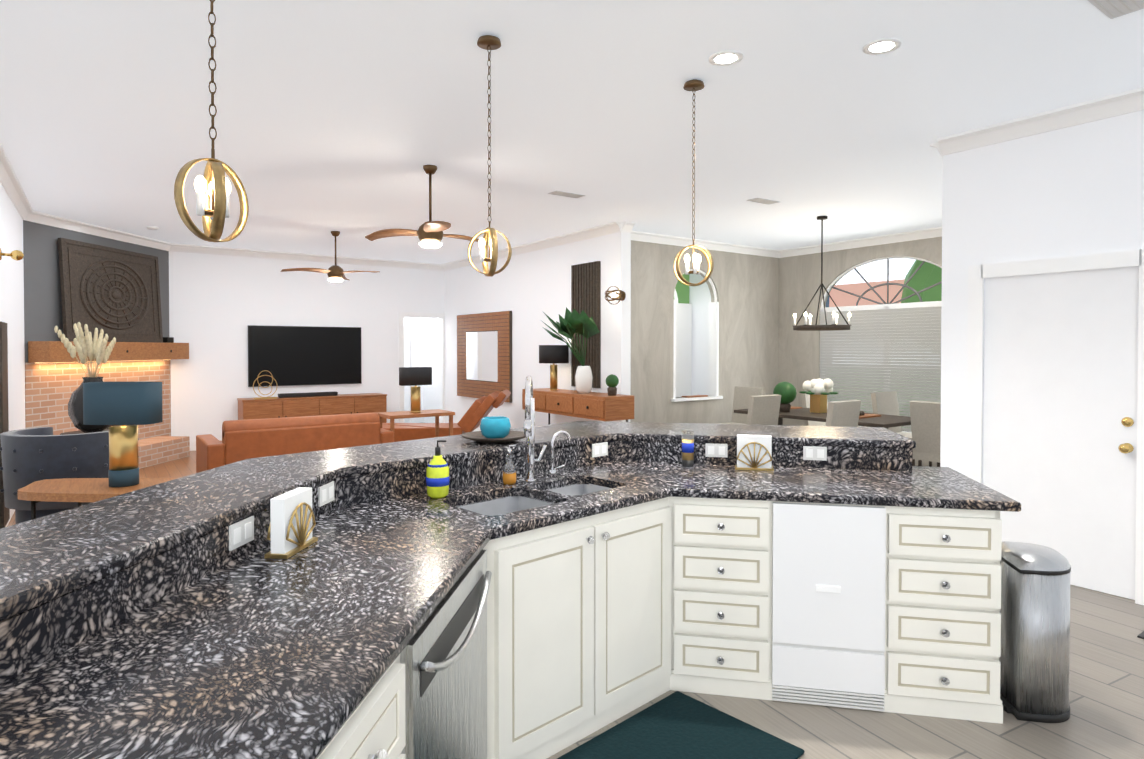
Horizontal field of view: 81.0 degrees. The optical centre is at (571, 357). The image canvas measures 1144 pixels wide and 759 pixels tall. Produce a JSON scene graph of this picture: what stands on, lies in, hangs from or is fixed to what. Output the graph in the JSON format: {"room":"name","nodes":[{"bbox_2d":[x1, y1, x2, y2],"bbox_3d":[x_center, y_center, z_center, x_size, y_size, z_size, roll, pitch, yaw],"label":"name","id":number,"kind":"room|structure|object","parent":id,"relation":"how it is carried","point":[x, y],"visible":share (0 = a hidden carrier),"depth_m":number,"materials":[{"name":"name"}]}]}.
{"room":"kitchen","nodes":[
{"label":"kitchen","id":0,"kind":"room"},
{"bbox_2d":[23,220,170,439],"bbox_3d":[-6.096,-0.122,8.700,0.170,3.080,2.816,0,1,4],"label":"wall","id":1,"kind":"structure","parent":0,"point":[50,388],"depth_m":7.90,"materials":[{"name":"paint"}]},
{"bbox_2d":[28,341,188,362],"bbox_3d":[-5.885,-0.078,8.725,0.260,0.248,2.436,0,1,4],"label":"mantel shelf","id":2,"kind":"object","parent":1,"relation":"attached to","point":[48,352],"visible":0.73,"depth_m":8.60,"materials":[{"name":"brown wood"}]},
{"bbox_2d":[58,238,162,341],"bbox_3d":[-5.944,-0.816,8.727,0.106,1.220,1.660,0,1,4],"label":"art panel","id":3,"kind":"object","parent":2,"relation":"on","point":[112,293],"visible":1,"depth_m":8.62,"materials":[{"name":"brown wood"}]},
{"bbox_2d":[163,337,173,342],"bbox_3d":[-5.857,-0.258,9.722,0.080,0.078,0.140,0,1,4],"label":"mantel clock","id":4,"kind":"object","parent":2,"relation":"on","point":[168,339],"visible":0.88,"depth_m":9.67,"materials":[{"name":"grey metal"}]},
{"bbox_2d":[7,451,195,526],"bbox_3d":[-4.194,1.467,7.058,9.800,0.050,7.300,-1,1,-35],"label":"floor","id":5,"kind":"structure","parent":0,"point":[181,467],"depth_m":8.52,"materials":[{"name":"brown wood"}]},
{"bbox_2d":[0,426,138,523],"bbox_3d":[-3.800,1.010,5.107,0.845,0.920,0.824,-1,1,-35],"label":"velvet chair","id":6,"kind":"object","parent":5,"relation":"on","point":[30,455],"visible":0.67,"depth_m":4.76,"materials":[{"name":"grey fabric"}]},
{"bbox_2d":[60,429,108,434],"bbox_3d":[-4.635,1.085,6.497,0.520,0.730,0.520,-1,1,-35],"label":"pedestal table","id":7,"kind":"object","parent":5,"relation":"on","point":[74,432],"visible":0.08,"depth_m":6.46,"materials":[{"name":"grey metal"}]},
{"bbox_2d":[54,322,115,432],"bbox_3d":[-4.673,0.189,6.457,0.484,1.058,0.391,-1,1,-35],"label":"vase","id":8,"kind":"object","parent":7,"relation":"on","point":[96,348],"visible":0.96,"depth_m":6.40,"materials":[{"name":"black ceramic"}]},
{"bbox_2d":[18,478,177,519],"bbox_3d":[-2.752,1.134,4.123,1.294,0.700,0.483,0,1,2],"label":"table","id":9,"kind":"object","parent":5,"relation":"on","point":[79,490],"visible":0.33,"depth_m":4.00,"materials":[{"name":"brown wood"}]},
{"bbox_2d":[83,382,162,486],"bbox_3d":[-2.756,0.467,4.121,0.420,0.630,0.210,0,1,1],"label":"lamp","id":10,"kind":"object","parent":9,"relation":"on","point":[128,408],"visible":1,"depth_m":4.04,"materials":[{"name":"blue fabric"}]},
{"bbox_2d":[138,436,189,468],"bbox_3d":[-5.767,1.278,8.696,0.470,0.280,1.816,0,1,4],"label":"brick hearth","id":11,"kind":"object","parent":5,"relation":"on","point":[156,450],"visible":0.43,"depth_m":9.08,"materials":[{"name":"orange brick"}]},
{"bbox_2d":[196,412,393,472],"bbox_3d":[-3.113,1.034,7.600,1.920,0.800,0.950,-1,1,-35],"label":"leather sofa","id":12,"kind":"object","parent":5,"relation":"on","point":[249,439],"visible":0.58,"depth_m":7.12,"materials":[{"name":"orange leather"}]},
{"bbox_2d":[237,393,386,422],"bbox_3d":[-4.146,1.005,10.836,2.220,0.765,0.490,-1,1,-35],"label":"media console","id":13,"kind":"object","parent":5,"relation":"on","point":[252,408],"visible":0.35,"depth_m":10.58,"materials":[{"name":"brown wood"}]},
{"bbox_2d":[253,370,276,398],"bbox_3d":[-4.709,0.410,10.290,0.351,0.436,0.121,-1,1,-35],"label":"wire sculpture","id":14,"kind":"object","parent":13,"relation":"on","point":[261,397],"visible":1,"depth_m":10.28,"materials":[{"name":"brown metal"}]},
{"bbox_2d":[278,392,337,397],"bbox_3d":[-4.218,0.591,10.724,0.900,0.063,0.100,-1,1,-35],"label":"soundbar","id":15,"kind":"object","parent":13,"relation":"on","point":[289,395],"visible":0.98,"depth_m":10.67,"materials":[{"name":"black plastic"}]},
{"bbox_2d":[378,409,454,436],"bbox_3d":[-1.954,1.053,8.386,0.840,0.740,0.500,-1,1,-35],"label":"wood side table","id":16,"kind":"object","parent":5,"relation":"on","point":[435,413],"visible":0.38,"depth_m":8.32,"materials":[{"name":"brown wood"}]},
{"bbox_2d":[399,367,431,412],"bbox_3d":[-1.954,0.401,8.377,0.400,0.560,0.200,-1,1,-35],"label":"light","id":17,"kind":"object","parent":16,"relation":"on","point":[412,376],"visible":1,"depth_m":8.32,"materials":[{"name":"black fabric"}]},
{"bbox_2d":[382,389,510,441],"bbox_3d":[-2.013,0.937,9.687,2.206,0.934,0.760,0,1,2],"label":"chaise","id":18,"kind":"object","parent":5,"relation":"on","point":[479,409],"visible":0.54,"depth_m":9.31,"materials":[{"name":"orange leather"}]},
{"bbox_2d":[522,388,633,424],"bbox_3d":[0.013,0.930,8.578,0.482,0.980,1.850,-1,1,-35],"label":"console","id":19,"kind":"object","parent":5,"relation":"on","point":[599,406],"visible":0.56,"depth_m":8.07,"materials":[{"name":"brown wood"}]},
{"bbox_2d":[539,345,568,389],"bbox_3d":[-0.244,0.132,8.967,0.400,0.600,0.400,-1,1,-35],"label":"light","id":20,"kind":"object","parent":19,"relation":"on","point":[553,354],"visible":0.96,"depth_m":8.82,"materials":[{"name":"black fabric"}]},
{"bbox_2d":[542,307,599,393],"bbox_3d":[-0.039,-0.084,8.258,0.597,1.053,0.826,-1,1,-35],"label":"potted plant","id":21,"kind":"object","parent":19,"relation":"on","point":[570,324],"visible":0.98,"depth_m":8.22,"materials":[{"name":"green plant"}]},
{"bbox_2d":[606,374,618,395],"bbox_3d":[0.476,0.322,7.948,0.160,0.250,0.160,-1,1,-35],"label":"topiary","id":22,"kind":"object","parent":19,"relation":"on","point":[612,381],"visible":1,"depth_m":7.90,"materials":[{"name":"green plant"}]},
{"bbox_2d":[0,110,1143,483],"bbox_3d":[-0.685,-0.068,4.921,13.400,3.080,17.700,-1,1,-35],"label":"wall","id":23,"kind":"structure","parent":0,"point":[1072,190],"depth_m":9.30,"materials":[{"name":"paint"}]},
{"bbox_2d":[0,322,9,528],"bbox_3d":[-4.606,0.530,5.408,0.058,1.630,0.400,-1,1,-35],"label":"panel","id":24,"kind":"object","parent":23,"relation":"attached to","point":[4,510],"visible":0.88,"depth_m":5.30,"materials":[{"name":"brown wood"}]},
{"bbox_2d":[0,248,23,260],"bbox_3d":[-4.737,-0.869,5.663,0.164,0.100,0.097,-1,1,-35],"label":"sconce","id":25,"kind":"object","parent":23,"relation":"attached to","point":[17,255],"visible":1,"depth_m":5.65,"materials":[{"name":"gold metal"}]},
{"bbox_2d":[248,325,361,386],"bbox_3d":[-4.345,-0.032,10.994,1.767,0.962,0.056,-1,1,-35],"label":"wall-mounted tv","id":26,"kind":"object","parent":23,"relation":"attached to","point":[295,355],"visible":1,"depth_m":10.94,"materials":[{"name":"black plastic"}]},
{"bbox_2d":[399,312,444,422],"bbox_3d":[-2.712,0.273,12.172,0.887,2.190,0.019,-1,1,-35],"label":"trim","id":27,"kind":"structure","parent":23,"relation":"attached to","point":[405,344],"depth_m":11.99,"materials":[{"name":"white paint"}]},
{"bbox_2d":[457,311,511,402],"bbox_3d":[-1.482,-0.027,11.119,0.058,1.420,1.856,-1,1,-35],"label":"wood-framed mirror","id":28,"kind":"object","parent":23,"relation":"attached to","point":[484,354],"visible":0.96,"depth_m":11.01,"materials":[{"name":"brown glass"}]},
{"bbox_2d":[0,87,1143,526],"bbox_3d":[1.243,-0.073,5.301,9.510,3.080,15.800,-1,1,-35],"label":"trim","id":29,"kind":"structure","parent":23,"relation":"attached to","point":[1092,111],"depth_m":8.57,"materials":[{"name":"white paint"}]},
{"bbox_2d":[571,261,600,387],"bbox_3d":[0.174,-0.423,8.776,0.043,1.620,0.600,-1,1,-35],"label":"panel","id":30,"kind":"object","parent":23,"relation":"attached to","point":[586,287],"visible":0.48,"depth_m":8.68,"materials":[{"name":"brown wood"}]},
{"bbox_2d":[605,286,625,304],"bbox_3d":[0.515,-0.753,8.107,0.252,0.224,0.204,-1,1,-35],"label":"sconce","id":31,"kind":"object","parent":23,"relation":"attached to","point":[622,295],"visible":1,"depth_m":8.09,"materials":[{"name":"brown metal"}]},
{"bbox_2d":[966,249,1143,604],"bbox_3d":[3.183,0.412,4.417,0.115,2.135,1.067,-1,1,-35],"label":"entry door","id":32,"kind":"structure","parent":23,"relation":"in","point":[1058,402],"depth_m":4.37,"materials":[{"name":"white metal"}]},
{"bbox_2d":[0,0,1143,263],"bbox_3d":[-0.200,-1.650,4.384,13.700,0.100,16.400,-1,1,-35],"label":"ceiling","id":33,"kind":"structure","parent":0,"point":[348,120],"depth_m":4.28,"materials":[{"name":"paint"}]},
{"bbox_2d":[146,226,157,229],"bbox_3d":[-5.326,-1.644,8.509,0.130,0.030,0.130,-1,1,-35],"label":"smoke detector","id":34,"kind":"object","parent":33,"relation":"attached to","point":[151,227],"visible":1,"depth_m":8.47,"materials":[{"name":"white plastic"}]},
{"bbox_2d":[174,0,248,242],"bbox_3d":[-1.089,-0.959,2.028,0.138,1.214,0.236,0,1,-9],"label":"pendant light","id":35,"kind":"object","parent":33,"relation":"hanging from","point":[213,187],"visible":1,"depth_m":2.01,"materials":[{"name":"brown metal"}]},
{"bbox_2d":[281,231,379,281],"bbox_3d":[-3.239,-1.331,8.778,1.080,0.665,1.218,-1,1,-35],"label":"ceiling fan","id":36,"kind":"object","parent":33,"relation":"hanging from","point":[335,272],"visible":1,"depth_m":8.76,"materials":[{"name":"brown wood"}]},
{"bbox_2d":[365,165,488,247],"bbox_3d":[-1.099,-1.277,5.710,1.022,0.685,1.097,-1,1,-35],"label":"ceiling fan","id":37,"kind":"object","parent":33,"relation":"hanging from","point":[430,234],"visible":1,"depth_m":5.64,"materials":[{"name":"brown wood"}]},
{"bbox_2d":[468,35,511,276],"bbox_3d":[-0.410,-0.995,3.329,0.229,1.180,0.134,1,1,44],"label":"pendant light","id":38,"kind":"object","parent":33,"relation":"hanging from","point":[488,42],"visible":0.98,"depth_m":3.32,"materials":[{"name":"brown metal"}]},
{"bbox_2d":[548,190,584,198],"bbox_3d":[-0.053,-1.628,6.694,0.350,0.010,0.150,-1,1,-35],"label":"ceiling vent","id":39,"kind":"object","parent":33,"relation":"in","point":[559,193],"depth_m":6.67,"materials":[{"name":"white metal"}]},
{"bbox_2d":[674,79,713,285],"bbox_3d":[0.703,-1.004,3.872,0.226,1.178,0.132,0,1,7],"label":"pendant light","id":40,"kind":"object","parent":33,"relation":"hanging from","point":[694,85],"visible":1,"depth_m":3.87,"materials":[{"name":"brown metal"}]},
{"bbox_2d":[709,50,742,65],"bbox_3d":[0.815,-1.585,3.551,0.178,0.006,0.178,-1,1,-44],"label":"recessed light","id":41,"kind":"object","parent":33,"relation":"in","point":[729,57],"depth_m":3.54,"materials":[{"name":"white"}]},
{"bbox_2d":[747,197,779,204],"bbox_3d":[1.999,-1.632,6.999,0.350,0.010,0.150,-1,1,-35],"label":"ceiling vent","id":42,"kind":"object","parent":33,"relation":"in","point":[758,200],"depth_m":6.98,"materials":[{"name":"white metal"}]},
{"bbox_2d":[793,216,850,330],"bbox_3d":[2.923,-0.987,7.843,0.656,1.325,0.630,-1,1,-35],"label":"dining chandelier","id":43,"kind":"object","parent":33,"relation":"hanging from","point":[816,327],"visible":1,"depth_m":7.80,"materials":[{"name":"grey metal"}]},
{"bbox_2d":[863,38,900,54],"bbox_3d":[1.577,-1.583,3.411,0.178,0.006,0.178,-1,1,-44],"label":"recessed light","id":44,"kind":"object","parent":33,"relation":"in","point":[874,47],"depth_m":3.41,"materials":[{"name":"white plastic"}]},
{"bbox_2d":[1087,0,1143,18],"bbox_3d":[2.322,-1.573,2.866,0.600,0.010,0.200,-1,1,-35],"label":"ceiling vent","id":45,"kind":"object","parent":33,"relation":"in","point":[1111,9],"depth_m":3.00,"materials":[{"name":"white metal"}]},
{"bbox_2d":[689,274,710,394],"bbox_3d":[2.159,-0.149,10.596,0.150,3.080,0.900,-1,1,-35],"label":"window","id":46,"kind":"structure","parent":0,"point":[699,298],"depth_m":10.63,"materials":[{"name":"glass"}]},
{"bbox_2d":[630,240,777,423],"bbox_3d":[1.820,-0.136,9.714,3.420,3.080,0.150,-1,1,-35],"label":"wall","id":47,"kind":"structure","parent":0,"point":[762,300],"depth_m":9.77,"materials":[{"name":"beige paint"}]},
{"bbox_2d":[671,269,722,401],"bbox_3d":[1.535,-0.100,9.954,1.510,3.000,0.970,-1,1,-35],"label":"window niche","id":48,"kind":"object","parent":47,"relation":"attached to","point":[682,361],"visible":0.29,"depth_m":10.54,"materials":[{"name":"white paint"}]},
{"bbox_2d":[547,465,1143,758],"bbox_3d":[1.165,1.531,2.578,13.400,0.050,11.400,-1,1,-35],"label":"floor","id":49,"kind":"structure","parent":0,"point":[1105,720],"depth_m":2.76,"materials":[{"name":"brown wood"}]},
{"bbox_2d":[0,463,1020,758],"bbox_3d":[0.164,0.990,2.640,4.024,1.030,2.013,-1,1,-35],"label":"kitchen island","id":50,"kind":"object","parent":49,"relation":"on","point":[578,581],"depth_m":2.50,"materials":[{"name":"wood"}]},
{"bbox_2d":[0,440,911,683],"bbox_3d":[0.000,0.530,2.744,3.656,0.114,1.387,-1,1,-35],"label":"backsplash","id":51,"kind":"structure","parent":50,"relation":"attached to","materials":[{"name":"stone"}]},
{"bbox_2d":[0,421,915,634],"bbox_3d":[-0.139,0.449,3.004,4.444,0.040,2.008,-1,1,-35],"label":"island countertop","id":52,"kind":"structure","parent":50,"relation":"on","point":[204,532],"depth_m":2.51,"materials":[{"name":"black stone"}]},
{"bbox_2d":[265,487,317,558],"bbox_3d":[-0.870,0.508,2.086,0.070,0.175,0.190,0,1,6],"label":"napkin holder","id":53,"kind":"object","parent":52,"relation":"on","point":[291,527],"visible":1,"depth_m":2.03,"materials":[{"name":"white paper"}]},
{"bbox_2d":[426,440,449,498],"bbox_3d":[-0.564,0.465,2.816,0.098,0.240,0.096,-1,1,-35],"label":"soap dispenser","id":54,"kind":"object","parent":52,"relation":"on","point":[437,478],"visible":1,"depth_m":2.78,"materials":[{"name":"yellow ceramic"}]},
{"bbox_2d":[461,430,525,442],"bbox_3d":[-0.390,0.407,3.416,0.350,0.032,0.350,-1,1,-35],"label":"platter","id":55,"kind":"object","parent":52,"relation":"on","point":[477,436],"visible":0.71,"depth_m":3.35,"materials":[{"name":"ceramic"}]},
{"bbox_2d":[480,416,510,438],"bbox_3d":[-0.390,0.357,3.415,0.160,0.105,0.160,-1,1,-35],"label":"bowl","id":56,"kind":"object","parent":55,"relation":"on","point":[494,427],"visible":0.98,"depth_m":3.36,"materials":[{"name":"teal ceramic"}]},
{"bbox_2d":[503,445,515,484],"bbox_3d":[-0.289,0.492,3.100,0.064,0.179,0.062,-1,1,-35],"label":"bottle","id":57,"kind":"object","parent":52,"relation":"on","point":[509,472],"visible":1,"depth_m":3.08,"materials":[{"name":"clear glass"}]},
{"bbox_2d":[682,430,693,466],"bbox_3d":[0.615,0.480,3.555,0.064,0.190,0.064,-1,1,-35],"label":"candle jar","id":58,"kind":"object","parent":52,"relation":"on","point":[687,448],"visible":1,"depth_m":3.53,"materials":[{"name":"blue glass"}]},
{"bbox_2d":[735,435,773,470],"bbox_3d":[0.940,0.489,3.459,0.190,0.175,0.070,0,1,12],"label":"napkin holder","id":59,"kind":"object","parent":52,"relation":"on","point":[754,452],"visible":1,"depth_m":3.43,"materials":[{"name":"white paper"}]},
{"bbox_2d":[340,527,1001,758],"bbox_3d":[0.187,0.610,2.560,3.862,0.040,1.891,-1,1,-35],"label":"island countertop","id":60,"kind":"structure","parent":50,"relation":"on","point":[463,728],"depth_m":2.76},
{"bbox_2d":[459,484,611,515],"bbox_3d":[-0.127,0.670,2.894,0.884,0.270,0.488,-1,1,-35],"label":"sink","id":61,"kind":"object","parent":60,"relation":"in","point":[504,499],"depth_m":2.94,"materials":[{"name":"silver metal"}]},
{"bbox_2d":[557,691,804,758],"bbox_3d":[0.307,1.499,2.421,1.020,0.017,0.610,-1,1,-43],"label":"kitchen mat","id":62,"kind":"object","parent":49,"relation":"on","point":[677,725],"visible":1,"depth_m":2.62,"materials":[{"name":"teal fabric"}]},
{"bbox_2d":[718,386,764,423],"bbox_3d":[2.259,0.910,9.152,0.552,1.004,0.480,-1,1,-35],"label":"dining chair","id":63,"kind":"object","parent":49,"relation":"on","point":[742,395],"visible":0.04,"depth_m":9.31,"materials":[{"name":"beige fabric"}]},
{"bbox_2d":[747,394,780,424],"bbox_3d":[2.074,0.929,7.876,0.480,1.004,0.552,-1,1,-35],"label":"dining chair","id":64,"kind":"object","parent":49,"relation":"on","point":[763,409],"visible":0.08,"depth_m":7.64,"materials":[{"name":"beige fabric"}]},
{"bbox_2d":[801,389,827,425],"bbox_3d":[3.422,0.914,8.915,0.480,1.004,0.552,-1,1,-35],"label":"dining chair","id":65,"kind":"object","parent":49,"relation":"on","point":[805,400],"depth_m":8.96,"materials":[{"name":"beige fabric"}]},
{"bbox_2d":[734,407,910,428],"bbox_3d":[3.036,1.048,7.989,1.000,0.760,2.000,-1,1,-35],"label":"dining table","id":66,"kind":"object","parent":49,"relation":"on","point":[883,420],"visible":0.17,"depth_m":7.56,"materials":[{"name":"brown wood"}]},
{"bbox_2d":[773,382,796,411],"bbox_3d":[2.614,0.478,8.233,0.280,0.370,0.280,-1,1,-35],"label":"topiary ball","id":67,"kind":"object","parent":66,"relation":"on","point":[786,391],"visible":0.85,"depth_m":8.15,"materials":[{"name":"green plant"}]},
{"bbox_2d":[799,378,837,412],"bbox_3d":[2.991,0.457,8.132,0.460,0.414,0.398,-1,1,-35],"label":"hydrangea flowers","id":68,"kind":"object","parent":66,"relation":"on","point":[819,390],"visible":1,"depth_m":8.08,"materials":[{"name":"white plant"}]},
{"bbox_2d":[859,411,880,418],"bbox_3d":[3.238,0.637,7.697,0.440,0.068,0.400,-1,1,-35],"label":"board","id":69,"kind":"object","parent":66,"relation":"on","point":[862,414],"depth_m":7.59,"materials":[{"name":"brown wood"}]},
{"bbox_2d":[826,400,860,426],"bbox_3d":[2.651,0.940,7.059,0.480,1.004,0.552,-1,1,-35],"label":"dining chair","id":70,"kind":"object","parent":49,"relation":"on","point":[846,413],"visible":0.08,"depth_m":6.82,"materials":[{"name":"beige fabric"}]},
{"bbox_2d":[871,391,931,466],"bbox_3d":[3.998,0.925,8.097,0.480,1.004,0.552,-1,1,-35],"label":"dining chair","id":71,"kind":"object","parent":49,"relation":"on","point":[886,403],"visible":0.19,"depth_m":8.22,"materials":[{"name":"beige fabric"}]},
{"bbox_2d":[910,401,940,466],"bbox_3d":[3.813,0.944,6.822,0.552,1.004,0.480,-1,1,-35],"label":"dining chair","id":72,"kind":"object","parent":49,"relation":"on","point":[925,416],"visible":0.31,"depth_m":6.76,"materials":[{"name":"beige fabric"}]},
{"bbox_2d":[999,541,1070,722],"bbox_3d":[1.955,1.157,2.901,0.326,0.685,0.324,-1,1,-35],"label":"trash can","id":73,"kind":"object","parent":49,"relation":"on","point":[1034,658],"visible":0.96,"depth_m":2.77,"materials":[{"name":"silver metal"}]},
{"bbox_2d":[1137,631,1143,638],"bbox_3d":[3.453,1.488,3.394,0.520,0.011,0.800,-1,1,-35],"label":"door mat","id":74,"kind":"object","parent":49,"relation":"on","point":[1141,635],"visible":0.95,"depth_m":3.57,"materials":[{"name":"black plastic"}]},
{"bbox_2d":[778,237,941,466],"bbox_3d":[4.548,-0.126,8.995,0.150,3.080,4.470,-1,1,-35],"label":"wall","id":75,"kind":"structure","parent":0,"point":[799,277],"depth_m":10.21,"materials":[{"name":"beige paint"}]},
{"bbox_2d":[819,256,941,432],"bbox_3d":[4.329,-0.195,9.230,0.137,2.450,2.130,-1,1,-35],"label":"dining room window","id":76,"kind":"structure","parent":75,"relation":"in","point":[871,346],"depth_m":9.21,"materials":[{"name":"grey plastic"}]}
]}

